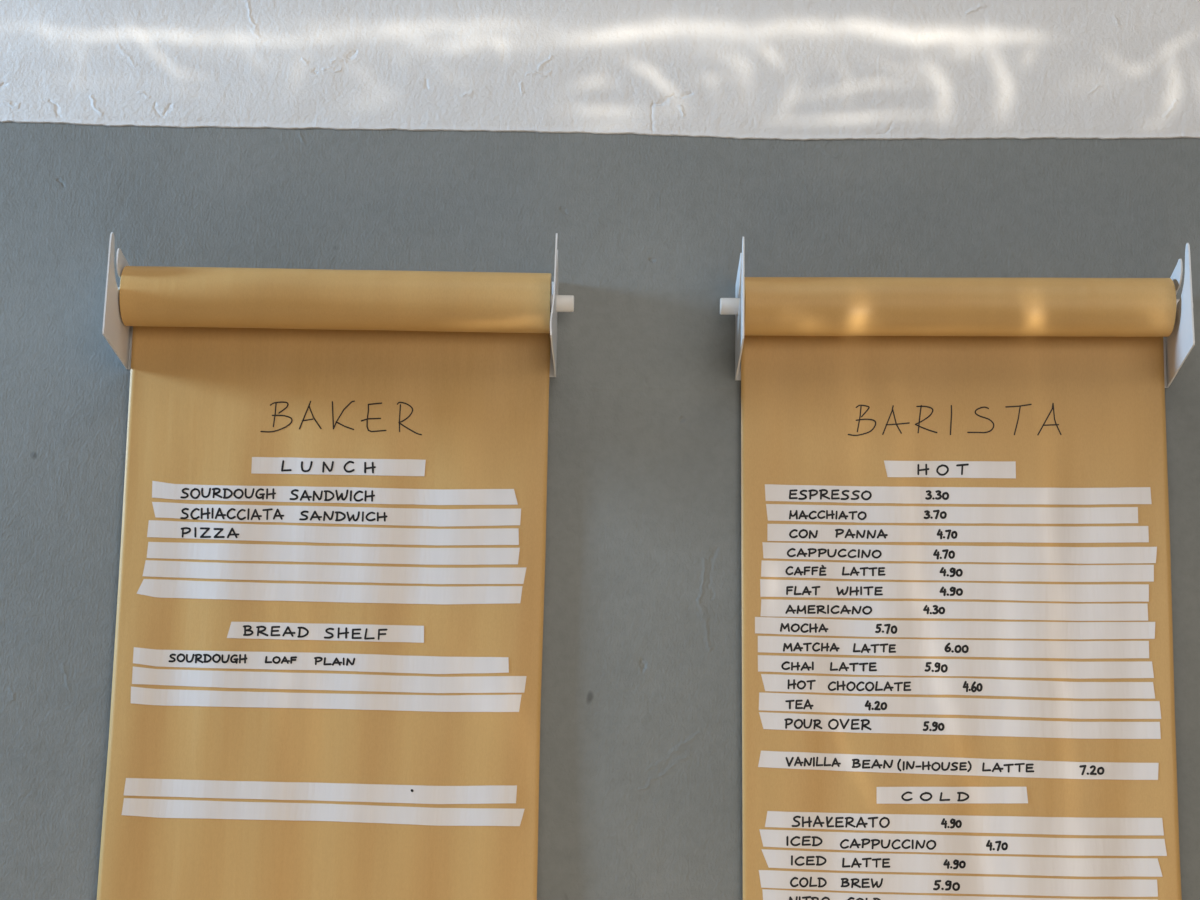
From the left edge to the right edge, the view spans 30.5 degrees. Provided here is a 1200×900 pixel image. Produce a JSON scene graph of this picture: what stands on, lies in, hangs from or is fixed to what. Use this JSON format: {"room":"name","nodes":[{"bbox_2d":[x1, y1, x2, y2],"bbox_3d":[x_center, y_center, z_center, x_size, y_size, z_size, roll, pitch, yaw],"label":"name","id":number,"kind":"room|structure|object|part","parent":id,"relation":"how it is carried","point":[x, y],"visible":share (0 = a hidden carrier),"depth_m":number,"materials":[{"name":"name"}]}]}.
{"room":"eatery","nodes":[
{"label":"eatery","id":0,"kind":"room"},
{"bbox_2d":[0,0,1199,899],"bbox_3d":[0.007,0.545,3.096,6.000,3.200,0.153,1,-11,0],"label":"wall","id":1,"kind":"structure","parent":0,"point":[640,766],"depth_m":3.19,"materials":[{"name":"grey paint"}]},
{"bbox_2d":[102,232,132,369],"bbox_3d":[-0.660,-0.209,3.085,0.032,0.162,0.163,1,-11,0],"label":"wall bracket","id":2,"kind":"object","parent":1,"relation":"attached to","point":[118,335],"visible":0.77,"depth_m":3.06,"materials":[{"name":"white metal"}]},
{"bbox_2d":[118,287,573,311],"bbox_3d":[-0.366,-0.213,3.112,0.658,0.024,0.024,1,-11,0],"label":"rod","id":3,"kind":"object","parent":2,"relation":"attached to","point":[564,303],"visible":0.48,"depth_m":3.10,"materials":[{"name":"white paint"}]},
{"bbox_2d":[97,266,551,899],"bbox_3d":[-0.380,0.287,3.018,0.602,1.103,0.089,1,-11,0],"label":"paper menu","id":4,"kind":"object","parent":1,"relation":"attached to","point":[448,370],"depth_m":3.07,"materials":[{"name":"brown paper"}]},
{"bbox_3d":[-0.384,0.470,3.023,0.540,0.028,0.008,1,-11,0],"label":"tape strip","id":5,"kind":"part","parent":4,"relation":"part of","materials":[{"name":"white paper"}]},
{"bbox_3d":[-0.387,0.294,3.057,0.522,0.029,0.008,1,-11,0],"label":"tape strip","id":6,"kind":"part","parent":4,"relation":"part of","materials":[{"name":"white paper"}]},
{"bbox_3d":[-0.379,0.497,3.017,0.552,0.029,0.007,1,-11,0],"label":"tape strip","id":7,"kind":"part","parent":4,"relation":"part of","materials":[{"name":"white paper"}]},
{"bbox_3d":[-0.382,0.253,3.063,0.274,0.024,0.006,1,-11,-1],"label":"tape strip","id":8,"kind":"part","parent":4,"relation":"part of","materials":[{"name":"white paper"}]},
{"bbox_3d":[-0.379,0.346,3.047,0.541,0.027,0.008,1,-11,0],"label":"tape strip","id":9,"kind":"part","parent":4,"relation":"part of","materials":[{"name":"white paper"}]},
{"bbox_3d":[-0.376,0.320,3.052,0.547,0.029,0.008,1,-11,0],"label":"tape strip","id":10,"kind":"part","parent":4,"relation":"part of","materials":[{"name":"white paper"}]},
{"bbox_3d":[-0.378,0.199,3.075,0.539,0.028,0.008,1,-11,0],"label":"tape strip","id":11,"kind":"part","parent":4,"relation":"part of","materials":[{"name":"white paper"}]},
{"bbox_3d":[-0.375,0.117,3.090,0.523,0.028,0.007,1,-11,0],"label":"tape strip","id":12,"kind":"part","parent":4,"relation":"part of","materials":[{"name":"white paper"}]},
{"bbox_3d":[-0.374,0.145,3.085,0.523,0.026,0.008,1,-11,0],"label":"tape strip","id":13,"kind":"part","parent":4,"relation":"part of","materials":[{"name":"white paper"}]},
{"bbox_3d":[-0.372,0.172,3.080,0.537,0.026,0.008,1,-11,0],"label":"tape strip","id":14,"kind":"part","parent":4,"relation":"part of","materials":[{"name":"white paper"}]},
{"bbox_3d":[-0.374,0.061,3.101,0.517,0.028,0.007,1,-11,0],"label":"tape strip","id":15,"kind":"part","parent":4,"relation":"part of","materials":[{"name":"white paper"}]},
{"bbox_3d":[-0.371,0.091,3.095,0.521,0.028,0.007,1,-11,0],"label":"tape strip","id":16,"kind":"part","parent":4,"relation":"part of","materials":[{"name":"white paper"}]},
{"bbox_3d":[-0.369,0.024,3.109,0.245,0.025,0.006,1,-11,0],"label":"tape strip","id":17,"kind":"part","parent":4,"relation":"part of","materials":[{"name":"white paper"}]},
{"bbox_2d":[549,233,558,376],"bbox_3d":[-0.077,-0.204,3.088,0.033,0.173,0.152,1,-11,0],"label":"wall bracket","id":18,"kind":"object","parent":1,"relation":"attached to","point":[555,285],"visible":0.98,"depth_m":3.08,"materials":[{"name":"white metal"}]},
{"bbox_2d":[735,237,743,379],"bbox_3d":[0.210,-0.199,3.087,0.032,0.173,0.152,1,-11,0],"label":"wall bracket","id":19,"kind":"object","parent":1,"relation":"attached to","point":[739,319],"visible":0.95,"depth_m":3.08,"materials":[{"name":"white metal"}]},
{"bbox_2d":[720,298,1179,314],"bbox_3d":[0.502,-0.202,3.108,0.666,0.034,0.024,1,-11,0],"label":"rod","id":20,"kind":"object","parent":19,"relation":"attached to","point":[728,306],"visible":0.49,"depth_m":3.10,"materials":[{"name":"white paint"}]},
{"bbox_2d":[741,277,1181,899],"bbox_3d":[0.496,0.299,3.014,0.606,1.112,0.088,1,-11,0],"label":"paper menu","id":21,"kind":"object","parent":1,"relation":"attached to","point":[1062,379],"depth_m":3.07,"materials":[{"name":"brown paper"}]},
{"bbox_3d":[0.494,0.028,3.106,0.186,0.026,0.005,1,-11,0],"label":"tape strip","id":22,"kind":"part","parent":21,"relation":"part of","materials":[{"name":"white paper"}]},
{"bbox_3d":[0.495,0.090,3.094,0.523,0.029,0.006,1,-11,0],"label":"tape strip","id":23,"kind":"part","parent":21,"relation":"part of","materials":[{"name":"white paper"}]},
{"bbox_3d":[0.483,0.474,3.021,0.208,0.027,0.006,1,-11,0],"label":"tape strip","id":24,"kind":"part","parent":21,"relation":"part of","materials":[{"name":"white paper"}]},
{"bbox_3d":[0.491,0.274,3.059,0.544,0.028,0.006,1,-11,1],"label":"tape strip","id":25,"kind":"part","parent":21,"relation":"part of","materials":[{"name":"white paper"}]},
{"bbox_3d":[0.495,0.197,3.074,0.543,0.027,0.007,1,-11,0],"label":"tape strip","id":26,"kind":"part","parent":21,"relation":"part of","materials":[{"name":"white paper"}]},
{"bbox_3d":[0.494,0.223,3.068,0.540,0.028,0.006,1,-11,1],"label":"tape strip","id":27,"kind":"part","parent":21,"relation":"part of","materials":[{"name":"white paper"}]},
{"bbox_3d":[0.494,0.248,3.064,0.557,0.028,0.006,1,-11,1],"label":"tape strip","id":28,"kind":"part","parent":21,"relation":"part of","materials":[{"name":"white paper"}]},
{"bbox_3d":[0.493,0.302,3.053,0.549,0.026,0.006,1,-11,1],"label":"tape strip","id":29,"kind":"part","parent":21,"relation":"part of","materials":[{"name":"white paper"}]},
{"bbox_3d":[0.500,0.170,3.079,0.550,0.028,0.006,1,-11,0],"label":"tape strip","id":30,"kind":"part","parent":21,"relation":"part of","materials":[{"name":"white paper"}]},
{"bbox_3d":[0.496,0.328,3.049,0.546,0.026,0.007,1,-11,0],"label":"tape strip","id":31,"kind":"part","parent":21,"relation":"part of","materials":[{"name":"white paper"}]},
{"bbox_3d":[0.502,0.117,3.089,0.535,0.031,0.006,1,-11,0],"label":"tape strip","id":32,"kind":"part","parent":21,"relation":"part of","materials":[{"name":"white paper"}]},
{"bbox_3d":[0.493,0.434,3.028,0.551,0.031,0.007,1,-11,0],"label":"tape strip","id":33,"kind":"part","parent":21,"relation":"part of","materials":[{"name":"white paper"}]},
{"bbox_3d":[0.504,0.062,3.100,0.544,0.030,0.006,1,-11,0],"label":"tape strip","id":34,"kind":"part","parent":21,"relation":"part of","materials":[{"name":"white paper"}]},
{"bbox_3d":[0.488,0.591,2.998,0.543,0.027,0.008,1,-11,0],"label":"tape strip","id":35,"kind":"part","parent":21,"relation":"part of","materials":[{"name":"white paper"}]},
{"bbox_3d":[0.504,0.144,3.084,0.553,0.027,0.006,1,-11,0],"label":"tape strip","id":36,"kind":"part","parent":21,"relation":"part of","materials":[{"name":"white paper"}]},
{"bbox_3d":[0.497,0.355,3.044,0.556,0.028,0.007,1,-11,0],"label":"tape strip","id":37,"kind":"part","parent":21,"relation":"part of","materials":[{"name":"white paper"}]},
{"bbox_3d":[0.496,0.381,3.038,0.554,0.028,0.007,1,-11,0],"label":"tape strip","id":38,"kind":"part","parent":21,"relation":"part of","materials":[{"name":"white paper"}]},
{"bbox_3d":[0.491,0.617,2.993,0.540,0.028,0.008,1,-11,0],"label":"tape strip","id":39,"kind":"part","parent":21,"relation":"part of","materials":[{"name":"white paper"}]},
{"bbox_3d":[0.493,0.565,3.003,0.546,0.029,0.008,1,-11,0],"label":"tape strip","id":40,"kind":"part","parent":21,"relation":"part of","materials":[{"name":"white paper"}]},
{"bbox_3d":[0.496,0.538,3.008,0.556,0.027,0.007,1,-11,0],"label":"tape strip","id":41,"kind":"part","parent":21,"relation":"part of","materials":[{"name":"white paper"}]},
{"bbox_3d":[0.498,0.512,3.013,0.545,0.025,0.007,1,-11,0],"label":"tape strip","id":42,"kind":"part","parent":21,"relation":"part of","materials":[{"name":"white paper"}]},
{"bbox_2d":[1163,243,1194,387],"bbox_3d":[0.796,-0.189,3.085,0.032,0.176,0.149,1,-11,0],"label":"wall bracket","id":43,"kind":"object","parent":1,"relation":"attached to","point":[1177,347],"visible":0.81,"depth_m":3.07,"materials":[{"name":"white metal"}]}
]}

